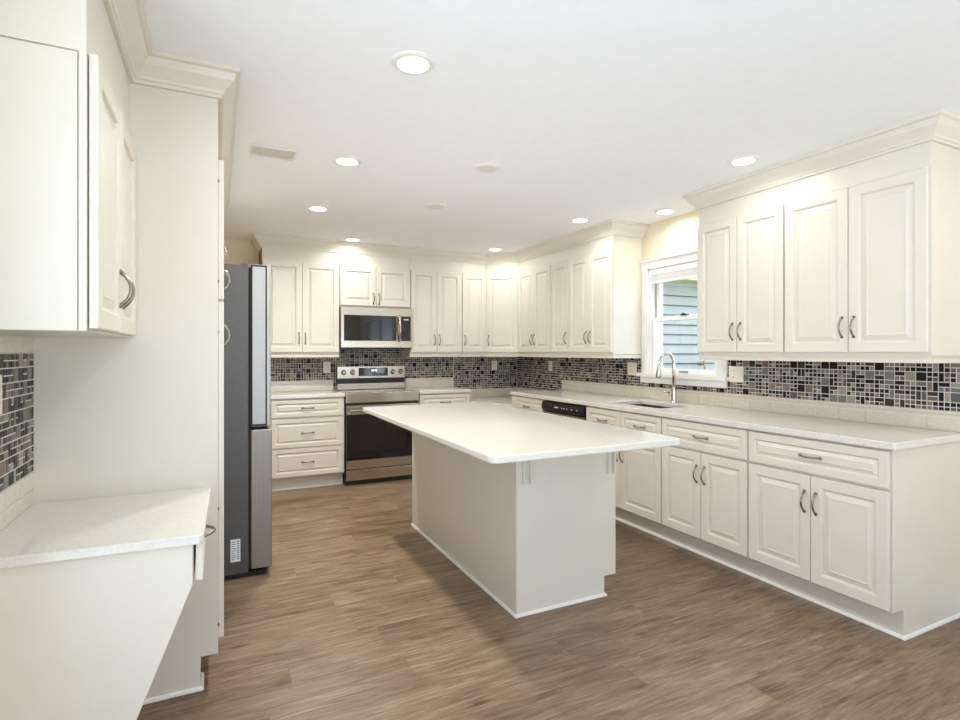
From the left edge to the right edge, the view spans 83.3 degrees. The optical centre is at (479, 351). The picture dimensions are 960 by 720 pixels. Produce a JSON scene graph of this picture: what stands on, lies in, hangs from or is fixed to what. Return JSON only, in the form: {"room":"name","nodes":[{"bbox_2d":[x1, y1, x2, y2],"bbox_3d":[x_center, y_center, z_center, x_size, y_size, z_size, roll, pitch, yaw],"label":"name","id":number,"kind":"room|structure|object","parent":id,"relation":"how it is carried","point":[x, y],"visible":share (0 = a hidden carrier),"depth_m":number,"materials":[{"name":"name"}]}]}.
{"room":"kitchen","nodes":[
{"label":"kitchen","id":0,"kind":"room"},
{"bbox_2d":[224,239,490,396],"bbox_3d":[-1.344,0.105,5.947,4.259,2.430,0.150,0,0,-26],"label":"wall","id":1,"kind":"structure","parent":0,"point":[239,252],"depth_m":5.36,"materials":[{"name":"paint"}]},
{"bbox_2d":[259,247,338,353],"bbox_3d":[-1.812,-0.500,5.420,0.733,1.040,0.386,0,0,-26],"label":"upper cabinet","id":2,"kind":"object","parent":1,"relation":"attached to","point":[304,283],"visible":0.94,"depth_m":5.28,"materials":[{"name":"paint"}]},
{"bbox_2d":[271,354,339,357],"bbox_3d":[-1.813,0.038,5.440,0.724,0.034,0.310,0,0,-26],"label":"rail","id":3,"kind":"object","parent":2,"relation":"attached to","point":[272,355],"visible":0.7,"depth_m":5.30,"materials":[{"name":"paint"}]},
{"bbox_2d":[271,380,332,391],"bbox_3d":[-1.866,0.352,5.604,0.672,0.107,0.009,0,0,-26],"label":"backsplash","id":4,"kind":"structure","parent":1,"relation":"attached to","point":[313,385],"depth_m":5.61,"materials":[{"name":"stone"}]},
{"bbox_2d":[339,253,409,308],"bbox_3d":[-1.146,-0.740,5.744,0.746,0.560,0.386,0,0,-26],"label":"upper cabinet","id":5,"kind":"object","parent":1,"relation":"attached to","point":[364,280],"visible":0.96,"depth_m":5.60,"materials":[{"name":"paint"}]},
{"bbox_2d":[339,306,411,348],"bbox_3d":[-1.125,-0.245,5.702,0.742,0.426,0.438,0,0,-26],"label":"microwave","id":6,"kind":"object","parent":5,"relation":"attached to","point":[359,327],"visible":0.98,"depth_m":5.55,"materials":[{"name":"silver metal"}]},
{"bbox_2d":[271,349,516,389],"bbox_3d":[-0.859,0.207,6.095,2.933,0.474,0.008,0,0,-26],"label":"backsplash","id":7,"kind":"structure","parent":1,"relation":"attached to","point":[467,372],"depth_m":6.14,"materials":[{"name":"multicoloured tile"}]},
{"bbox_2d":[323,362,329,372],"bbox_3d":[-1.622,0.162,5.714,0.072,0.116,0.008,0,0,-26],"label":"wall outlet","id":8,"kind":"object","parent":7,"relation":"attached to","point":[326,365],"visible":1,"depth_m":5.71,"materials":[{"name":"beige plastic"}]},
{"bbox_2d":[492,361,496,369],"bbox_3d":[0.177,0.162,6.590,0.072,0.116,0.008,0,0,-26],"label":"wall outlet","id":9,"kind":"object","parent":7,"relation":"attached to","point":[494,363],"visible":1,"depth_m":6.59,"materials":[{"name":"beige plastic"}]},
{"bbox_2d":[405,377,453,387],"bbox_3d":[-0.580,0.352,6.230,0.596,0.107,0.009,0,0,-26],"label":"backsplash","id":10,"kind":"structure","parent":1,"relation":"attached to","point":[448,381],"depth_m":6.22,"materials":[{"name":"stone"}]},
{"bbox_2d":[401,259,461,353],"bbox_3d":[-0.539,-0.500,6.040,0.602,1.040,0.386,0,0,-26],"label":"upper cabinet","id":11,"kind":"object","parent":1,"relation":"attached to","point":[435,286],"visible":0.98,"depth_m":5.90,"materials":[{"name":"paint"}]},
{"bbox_2d":[461,263,485,353],"bbox_3d":[-0.132,-0.500,6.238,0.302,1.040,0.386,0,0,-26],"label":"upper cabinet","id":12,"kind":"object","parent":1,"relation":"attached to","point":[473,275],"visible":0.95,"depth_m":6.10,"materials":[{"name":"paint"}]},
{"bbox_2d":[469,388,516,396],"bbox_3d":[0.075,0.493,6.549,0.855,0.097,0.009,0,0,-26],"label":"wall tile","id":13,"kind":"object","parent":1,"relation":"attached to","point":[492,391],"depth_m":6.58,"materials":[{"name":"beige tile"}]},
{"bbox_2d":[486,263,518,353],"bbox_3d":[0.325,-0.500,6.334,0.618,1.040,0.613,0,0,-26],"label":"upper cabinet","id":14,"kind":"object","parent":1,"relation":"attached to","point":[501,279],"visible":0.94,"depth_m":6.10,"materials":[{"name":"paint"}]},
{"bbox_2d":[137,479,959,719],"bbox_3d":[0.672,1.370,1.807,4.259,0.100,9.360,0,0,-26],"label":"floor","id":15,"kind":"structure","parent":0,"point":[355,614],"depth_m":2.41,"materials":[{"name":"brown wood"}]},
{"bbox_2d":[0,487,215,719],"bbox_3d":[-1.170,0.925,1.732,0.580,0.790,0.615,0,0,-26],"label":"desk","id":16,"kind":"object","parent":15,"relation":"on","point":[94,592],"visible":0.98,"depth_m":1.50,"materials":[{"name":"wood"}]},
{"bbox_2d":[33,83,230,704],"bbox_3d":[-1.499,0.150,2.479,0.642,2.340,1.038,0,0,-26],"label":"pantry cabinet","id":17,"kind":"object","parent":15,"relation":"on","point":[143,412],"visible":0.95,"depth_m":2.06,"materials":[{"name":"paint"}]},
{"bbox_2d":[103,0,240,209],"bbox_3d":[-1.544,-1.056,2.599,0.666,0.108,2.911,0,0,-26],"label":"crown molding","id":18,"kind":"structure","parent":17,"relation":"attached to","point":[145,65],"depth_m":2.04,"materials":[{"name":"paint"}]},
{"bbox_2d":[224,264,271,579],"bbox_3d":[-1.819,0.401,3.438,0.848,1.838,0.918,0,0,-26],"label":"refrigerator","id":19,"kind":"object","parent":15,"relation":"on","point":[247,299],"visible":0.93,"depth_m":3.16,"materials":[{"name":"grey metal"}]},
{"bbox_2d":[232,541,238,559],"bbox_3d":[-1.416,1.149,3.126,0.040,0.106,0.001,0,0,-26],"label":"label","id":20,"kind":"object","parent":19,"relation":"attached to","point":[235,544],"depth_m":3.13,"materials":[{"name":"white paper"}]},
{"bbox_2d":[270,397,343,489],"bbox_3d":[-1.740,0.880,5.377,0.683,0.879,0.526,0,0,-26],"label":"base cabinet","id":21,"kind":"object","parent":15,"relation":"on","point":[308,433],"visible":0.97,"depth_m":5.18,"materials":[{"name":"paint"}]},
{"bbox_2d":[271,390,344,398],"bbox_3d":[-1.747,0.423,5.384,0.694,0.034,0.507,0,0,-26],"label":"countertop","id":22,"kind":"structure","parent":21,"relation":"on","point":[323,393],"depth_m":5.25,"materials":[{"name":"stone"}]},
{"bbox_2d":[272,482,342,491],"bbox_3d":[-1.679,1.313,5.250,0.680,0.014,0.011,0,0,-26],"label":"trim","id":23,"kind":"structure","parent":15,"relation":"on","point":[342,482],"depth_m":5.25,"materials":[{"name":"white paint"}]},
{"bbox_2d":[336,366,418,485],"bbox_3d":[-1.073,0.736,5.678,0.764,1.168,0.563,0,0,-26],"label":"stove","id":24,"kind":"object","parent":15,"relation":"on","point":[376,450],"visible":0.91,"depth_m":5.49,"materials":[{"name":"silver metal"}]},
{"bbox_2d":[337,388,417,392],"bbox_3d":[-1.077,0.411,5.686,0.764,0.016,0.403,0,0,-26],"label":"cooktop","id":25,"kind":"object","parent":24,"relation":"in","point":[344,390],"depth_m":5.66,"materials":[{"name":"silver glass"}]},
{"bbox_2d":[418,392,469,404],"bbox_3d":[-0.469,0.880,5.996,0.585,0.879,0.526,0,0,-26],"label":"base cabinet","id":26,"kind":"object","parent":15,"relation":"on","point":[437,398],"visible":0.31,"depth_m":5.78,"materials":[{"name":"paint"}]},
{"bbox_2d":[408,387,470,393],"bbox_3d":[-0.472,0.423,6.005,0.596,0.034,0.507,0,0,-26],"label":"countertop","id":27,"kind":"structure","parent":26,"relation":"on","point":[422,390],"depth_m":5.85,"materials":[{"name":"stone"}]},
{"bbox_2d":[363,402,680,618],"bbox_3d":[0.062,0.863,3.267,1.058,0.914,2.104,0,0,-26],"label":"kitchen island","id":28,"kind":"object","parent":15,"relation":"on","point":[521,501],"visible":1,"depth_m":2.86,"materials":[{"name":"paint"}]},
{"bbox_2d":[363,402,680,463],"bbox_3d":[0.043,0.421,3.258,1.017,0.030,2.104,0,0,-26],"label":"island countertop","id":29,"kind":"structure","parent":28,"relation":"on","point":[493,433],"depth_m":2.72,"materials":[{"name":"stone"}]},
{"bbox_2d":[512,395,545,411],"bbox_3d":[0.729,0.880,5.436,0.676,0.879,0.600,0,0,-26],"label":"base cabinet","id":30,"kind":"object","parent":15,"relation":"on","point":[534,404],"visible":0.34,"depth_m":5.28,"materials":[{"name":"paint"}]},
{"bbox_2d":[542,400,587,419],"bbox_3d":[0.998,0.884,4.873,0.648,0.872,0.636,0,0,-26],"label":"dishwasher","id":31,"kind":"object","parent":15,"relation":"on","point":[570,410],"visible":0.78,"depth_m":4.70,"materials":[{"name":"black plastic"}]},
{"bbox_2d":[586,406,672,541],"bbox_3d":[1.328,0.880,4.207,0.676,0.879,0.838,0,0,-26],"label":"base cabinet","id":32,"kind":"object","parent":15,"relation":"on","point":[638,475],"visible":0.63,"depth_m":3.92,"materials":[{"name":"paint"}]},
{"bbox_2d":[510,389,959,449],"bbox_3d":[1.374,0.423,4.134,0.658,0.034,3.522,0,0,-26],"label":"countertop","id":33,"kind":"structure","parent":32,"relation":"on","point":[882,436],"depth_m":3.15,"materials":[{"name":"stone"}]},
{"bbox_2d":[634,404,669,407],"bbox_3d":[1.330,0.536,4.224,0.412,0.191,0.622,0,0,-26],"label":"sink","id":34,"kind":"object","parent":33,"relation":"in","point":[644,405],"visible":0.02,"depth_m":4.48,"materials":[{"name":"grey metal"}]},
{"bbox_2d":[656,351,676,402],"bbox_3d":[1.474,0.200,4.298,0.210,0.411,0.082,0,0,-26],"label":"faucet","id":35,"kind":"object","parent":33,"relation":"on","point":[672,393],"visible":1,"depth_m":4.30,"materials":[{"name":"silver metal"}]},
{"bbox_2d":[662,417,759,578],"bbox_3d":[1.659,0.880,3.528,0.676,0.879,0.668,0,0,-26],"label":"base cabinet","id":36,"kind":"object","parent":15,"relation":"on","point":[705,478],"visible":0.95,"depth_m":3.35,"materials":[{"name":"paint"}]},
{"bbox_2d":[749,430,959,640],"bbox_3d":[1.968,0.880,2.892,0.676,0.879,0.741,0,0,-26],"label":"base cabinet","id":37,"kind":"object","parent":15,"relation":"on","point":[870,536],"visible":0.98,"depth_m":2.63,"materials":[{"name":"paint"}]},
{"bbox_3d":[0.281,0.947,6.110,0.890,0.747,0.976,0,0,-26],"label":"base cabinet","id":38,"kind":"object","parent":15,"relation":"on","visible":0},
{"bbox_2d":[470,396,511,406],"bbox_3d":[0.291,0.557,6.115,0.867,0.030,0.976,0,0,-26],"label":"countertop","id":39,"kind":"structure","parent":38,"relation":"on","point":[502,400],"depth_m":6.16,"materials":[{"name":"stone"}]},
{"bbox_2d":[142,0,959,253],"bbox_3d":[0.672,-1.160,1.807,4.259,0.100,9.360,0,0,-26],"label":"ceiling","id":40,"kind":"structure","parent":0,"point":[600,111],"depth_m":2.36,"materials":[{"name":"paint"}]},
{"bbox_2d":[250,144,296,160],"bbox_3d":[-1.149,-1.106,2.999,0.230,0.008,0.160,0,0,-26],"label":"ceiling vent","id":41,"kind":"object","parent":40,"relation":"in","point":[256,150],"visible":1,"depth_m":3.00,"materials":[{"name":"grey metal"}]},
{"bbox_2d":[307,205,328,210],"bbox_3d":[-1.246,-1.104,4.154,0.168,0.011,0.168,0,0,-26],"label":"recessed light","id":42,"kind":"object","parent":40,"relation":"in","point":[310,207],"visible":1,"depth_m":4.13,"materials":[{"name":"white paint"}]},
{"bbox_2d":[332,155,361,165],"bbox_3d":[-0.769,-1.104,3.126,0.168,0.011,0.168,0,0,-26],"label":"recessed light","id":43,"kind":"object","parent":40,"relation":"in","point":[345,160],"visible":1,"depth_m":3.10,"materials":[{"name":"white paint"}]},
{"bbox_2d":[344,237,361,241],"bbox_3d":[-1.251,-1.104,5.308,0.168,0.011,0.168,0,0,-26],"label":"recessed light","id":44,"kind":"object","parent":40,"relation":"in","point":[353,239],"visible":1,"depth_m":5.27,"materials":[{"name":"white paint"}]},
{"bbox_2d":[391,50,434,74],"bbox_3d":[-0.256,-1.104,2.070,0.168,0.011,0.168,0,0,-26],"label":"recessed light","id":45,"kind":"object","parent":40,"relation":"in","point":[412,62],"visible":1,"depth_m":2.05,"materials":[{"name":"white paint"}]},
{"bbox_2d":[424,203,445,208],"bbox_3d":[-0.340,-1.104,4.094,0.168,0.011,0.168,0,0,-26],"label":"recessed light","id":46,"kind":"object","parent":40,"relation":"in","point":[428,205],"visible":1,"depth_m":4.07,"materials":[{"name":"white paint"}]},
{"bbox_2d":[473,163,500,172],"bbox_3d":[0.043,-1.104,3.247,0.168,0.011,0.168,0,0,-26],"label":"recessed light","id":47,"kind":"object","parent":40,"relation":"in","point":[481,167],"visible":1,"depth_m":3.22,"materials":[{"name":"white paint"}]},
{"bbox_2d":[488,247,502,250],"bbox_3d":[0.163,-1.104,5.808,0.168,0.011,0.168,0,0,-26],"label":"recessed light","id":48,"kind":"object","parent":40,"relation":"in","point":[492,248],"visible":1,"depth_m":5.79,"materials":[{"name":"white paint"}]},
{"bbox_2d":[570,217,589,222],"bbox_3d":[0.839,-1.104,4.524,0.168,0.011,0.168,0,0,-26],"label":"recessed light","id":49,"kind":"object","parent":40,"relation":"in","point":[577,219],"visible":1,"depth_m":4.49,"materials":[{"name":"white paint"}]},
{"bbox_2d":[654,208,676,213],"bbox_3d":[1.458,-1.104,4.247,0.168,0.011,0.168,0,0,-26],"label":"recessed light","id":50,"kind":"object","parent":40,"relation":"in","point":[664,210],"visible":1,"depth_m":4.22,"materials":[{"name":"white paint"}]},
{"bbox_2d":[727,155,759,165],"bbox_3d":[1.523,-1.104,3.122,0.168,0.011,0.168,0,0,-26],"label":"recessed light","id":51,"kind":"object","parent":40,"relation":"in","point":[742,160],"visible":1,"depth_m":3.10,"materials":[{"name":"white paint"}]},
{"bbox_2d":[563,210,951,431],"bbox_3d":[2.519,0.105,2.706,0.150,2.430,9.060,0,0,-26],"label":"wall","id":52,"kind":"structure","parent":0,"point":[676,234],"depth_m":4.45,"materials":[{"name":"paint"}]},
{"bbox_2d":[517,388,533,390],"bbox_3d":[0.678,0.493,6.305,0.009,0.097,0.975,0,0,-26],"label":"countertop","id":53,"kind":"structure","parent":52,"relation":"attached to","point":[518,389],"depth_m":6.60,"materials":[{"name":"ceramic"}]},
{"bbox_2d":[518,253,551,353],"bbox_3d":[0.707,-0.500,5.812,0.386,1.040,0.664,0,0,-26],"label":"upper cabinet","id":54,"kind":"object","parent":52,"relation":"attached to","point":[534,275],"visible":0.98,"depth_m":5.72,"materials":[{"name":"paint"}]},
{"bbox_2d":[551,248,569,353],"bbox_3d":[0.919,-0.500,5.378,0.386,1.040,0.298,0,0,-26],"label":"upper cabinet","id":55,"kind":"object","parent":52,"relation":"attached to","point":[559,267],"visible":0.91,"depth_m":5.31,"materials":[{"name":"paint"}]},
{"bbox_2d":[568,235,642,353],"bbox_3d":[1.123,-0.500,4.959,0.386,1.040,0.630,0,0,-26],"label":"upper cabinet","id":56,"kind":"object","parent":52,"relation":"attached to","point":[604,274],"visible":1,"depth_m":4.74,"materials":[{"name":"paint"}]},
{"bbox_2d":[251,219,648,263],"bbox_3d":[-0.336,-1.056,5.503,3.825,0.108,1.495,0,0,9],"label":"crown molding","id":57,"kind":"structure","parent":56,"relation":"attached to","point":[610,227],"depth_m":5.40,"materials":[{"name":"paint"}]},
{"bbox_2d":[401,354,640,357],"bbox_3d":[0.386,0.038,5.595,2.661,0.034,0.874,0,0,32],"label":"rail","id":58,"kind":"object","parent":56,"relation":"attached to","point":[402,355],"visible":1,"depth_m":5.76,"materials":[{"name":"paint"}]},
{"bbox_2d":[636,249,728,387],"bbox_3d":[1.671,-0.267,4.390,0.200,1.066,0.930,0,0,-26],"label":"window","id":59,"kind":"structure","parent":52,"relation":"in","point":[652,319],"depth_m":4.65,"materials":[{"name":"white paint"}]},
{"bbox_2d":[649,262,696,283],"bbox_3d":[1.634,-0.645,4.372,0.043,0.114,0.692,0,0,-26],"label":"window blind","id":60,"kind":"object","parent":59,"relation":"attached to","point":[686,271],"visible":0.58,"depth_m":4.43,"materials":[{"name":"white plastic"}]},
{"bbox_2d":[517,357,959,411],"bbox_3d":[1.446,0.250,4.729,0.008,0.388,4.481,0,0,-26],"label":"backsplash","id":61,"kind":"structure","parent":52,"relation":"attached to","point":[932,386],"depth_m":3.40,"materials":[{"name":"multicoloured tile"}]},
{"bbox_2d":[549,361,551,370],"bbox_3d":[0.789,0.155,6.057,0.008,0.116,0.072,0,0,-26],"label":"wall outlet","id":62,"kind":"object","parent":61,"relation":"attached to","point":[550,362],"visible":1,"depth_m":6.05,"materials":[{"name":"beige plastic"}]},
{"bbox_2d":[627,362,636,374],"bbox_3d":[1.369,0.152,4.866,0.009,0.116,0.118,0,0,-26],"label":"light switch","id":63,"kind":"object","parent":61,"relation":"attached to","point":[631,366],"visible":0.96,"depth_m":4.87,"materials":[{"name":"beige plastic"}]},
{"bbox_2d":[729,366,742,382],"bbox_3d":[1.845,0.160,3.890,0.009,0.116,0.118,0,0,-26],"label":"light switch","id":64,"kind":"object","parent":61,"relation":"attached to","point":[735,372],"visible":1,"depth_m":3.88,"materials":[{"name":"beige plastic"}]},
{"bbox_2d":[697,184,785,354],"bbox_3d":[1.802,-0.500,3.564,0.386,1.040,0.645,0,0,-26],"label":"upper cabinet","id":65,"kind":"object","parent":52,"relation":"attached to","point":[741,240],"visible":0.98,"depth_m":3.46,"materials":[{"name":"paint"}]},
{"bbox_2d":[562,381,959,431],"bbox_3d":[1.661,0.363,4.287,0.009,0.086,3.498,0,0,-26],"label":"backsplash","id":66,"kind":"structure","parent":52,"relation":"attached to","point":[944,422],"depth_m":3.48,"materials":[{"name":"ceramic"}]},
{"bbox_2d":[562,380,959,414],"bbox_3d":[1.659,0.311,4.286,0.013,0.017,3.498,0,0,-26],"label":"liner","id":67,"kind":"object","parent":52,"relation":"attached to","point":[656,388],"visible":1,"depth_m":3.48,"materials":[{"name":"stone"}]},
{"bbox_2d":[785,141,959,355],"bbox_3d":[2.104,-0.500,2.945,0.386,1.040,0.728,0,0,-26],"label":"upper cabinet","id":68,"kind":"object","parent":52,"relation":"attached to","point":[872,246],"visible":0.99,"depth_m":2.75,"materials":[{"name":"paint"}]},
{"bbox_2d":[682,108,959,209],"bbox_3d":[1.952,-1.056,3.233,0.408,0.108,1.528,0,0,-26],"label":"crown molding","id":69,"kind":"structure","parent":68,"relation":"attached to","point":[941,126],"depth_m":2.88,"materials":[{"name":"paint"}]},
{"bbox_2d":[699,355,959,362],"bbox_3d":[1.987,0.038,3.251,0.329,0.034,1.371,0,0,-26],"label":"rail","id":70,"kind":"object","parent":68,"relation":"attached to","point":[871,359],"visible":0.93,"depth_m":2.93,"materials":[{"name":"paint"}]},
{"bbox_3d":[-1.175,0.105,0.907,0.150,2.430,9.060,0,0,-26],"label":"wall","id":71,"kind":"structure","parent":0,"visible":0},
{"bbox_2d":[0,471,33,530],"bbox_3d":[-1.326,0.473,1.399,0.009,0.114,1.077,0,0,-26],"label":"backsplash","id":72,"kind":"structure","parent":71,"relation":"attached to","point":[18,497],"depth_m":1.72,"materials":[{"name":"ceramic"}]},
{"bbox_2d":[0,353,33,491],"bbox_3d":[-1.326,0.209,1.399,0.008,0.411,1.077,0,0,-26],"label":"backsplash","id":73,"kind":"structure","parent":71,"relation":"attached to","point":[16,369],"depth_m":1.73,"materials":[{"name":"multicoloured tile"}]},
{"bbox_2d":[0,375,1,413],"bbox_3d":[-1.396,0.125,1.562,0.008,0.116,0.072,0,0,-26],"label":"wall outlet","id":74,"kind":"object","parent":73,"relation":"attached to","point":[0,375],"visible":1,"depth_m":1.58,"materials":[{"name":"beige plastic"}]},
{"bbox_2d":[0,335,33,352],"bbox_3d":[-1.326,-0.024,1.399,0.009,0.054,1.077,0,0,-26],"label":"backsplash","id":75,"kind":"structure","parent":71,"relation":"attached to","point":[8,343],"depth_m":1.72,"materials":[{"name":"ceramic"}]},
{"bbox_2d":[0,0,136,337],"bbox_3d":[-1.247,-0.536,1.625,0.348,0.968,0.740,0,0,-26],"label":"upper cabinet","id":76,"kind":"object","parent":71,"relation":"attached to","point":[68,153],"visible":0.99,"depth_m":1.32,"materials":[{"name":"paint"}]},
{"label":"outside","id":77,"kind":"structure","parent":0,"visible":0},
{"bbox_3d":[7.659,1.590,4.286,10.475,0.100,17.000,0,0,-26],"label":"ground","id":78,"kind":"structure","parent":77,"visible":0},
{"bbox_2d":[663,278,714,369],"bbox_3d":[3.134,0.134,8.867,6.000,2.828,1.700,0,0,-26],"label":"house","id":79,"kind":"structure","parent":78,"relation":"on","point":[679,296],"depth_m":8.47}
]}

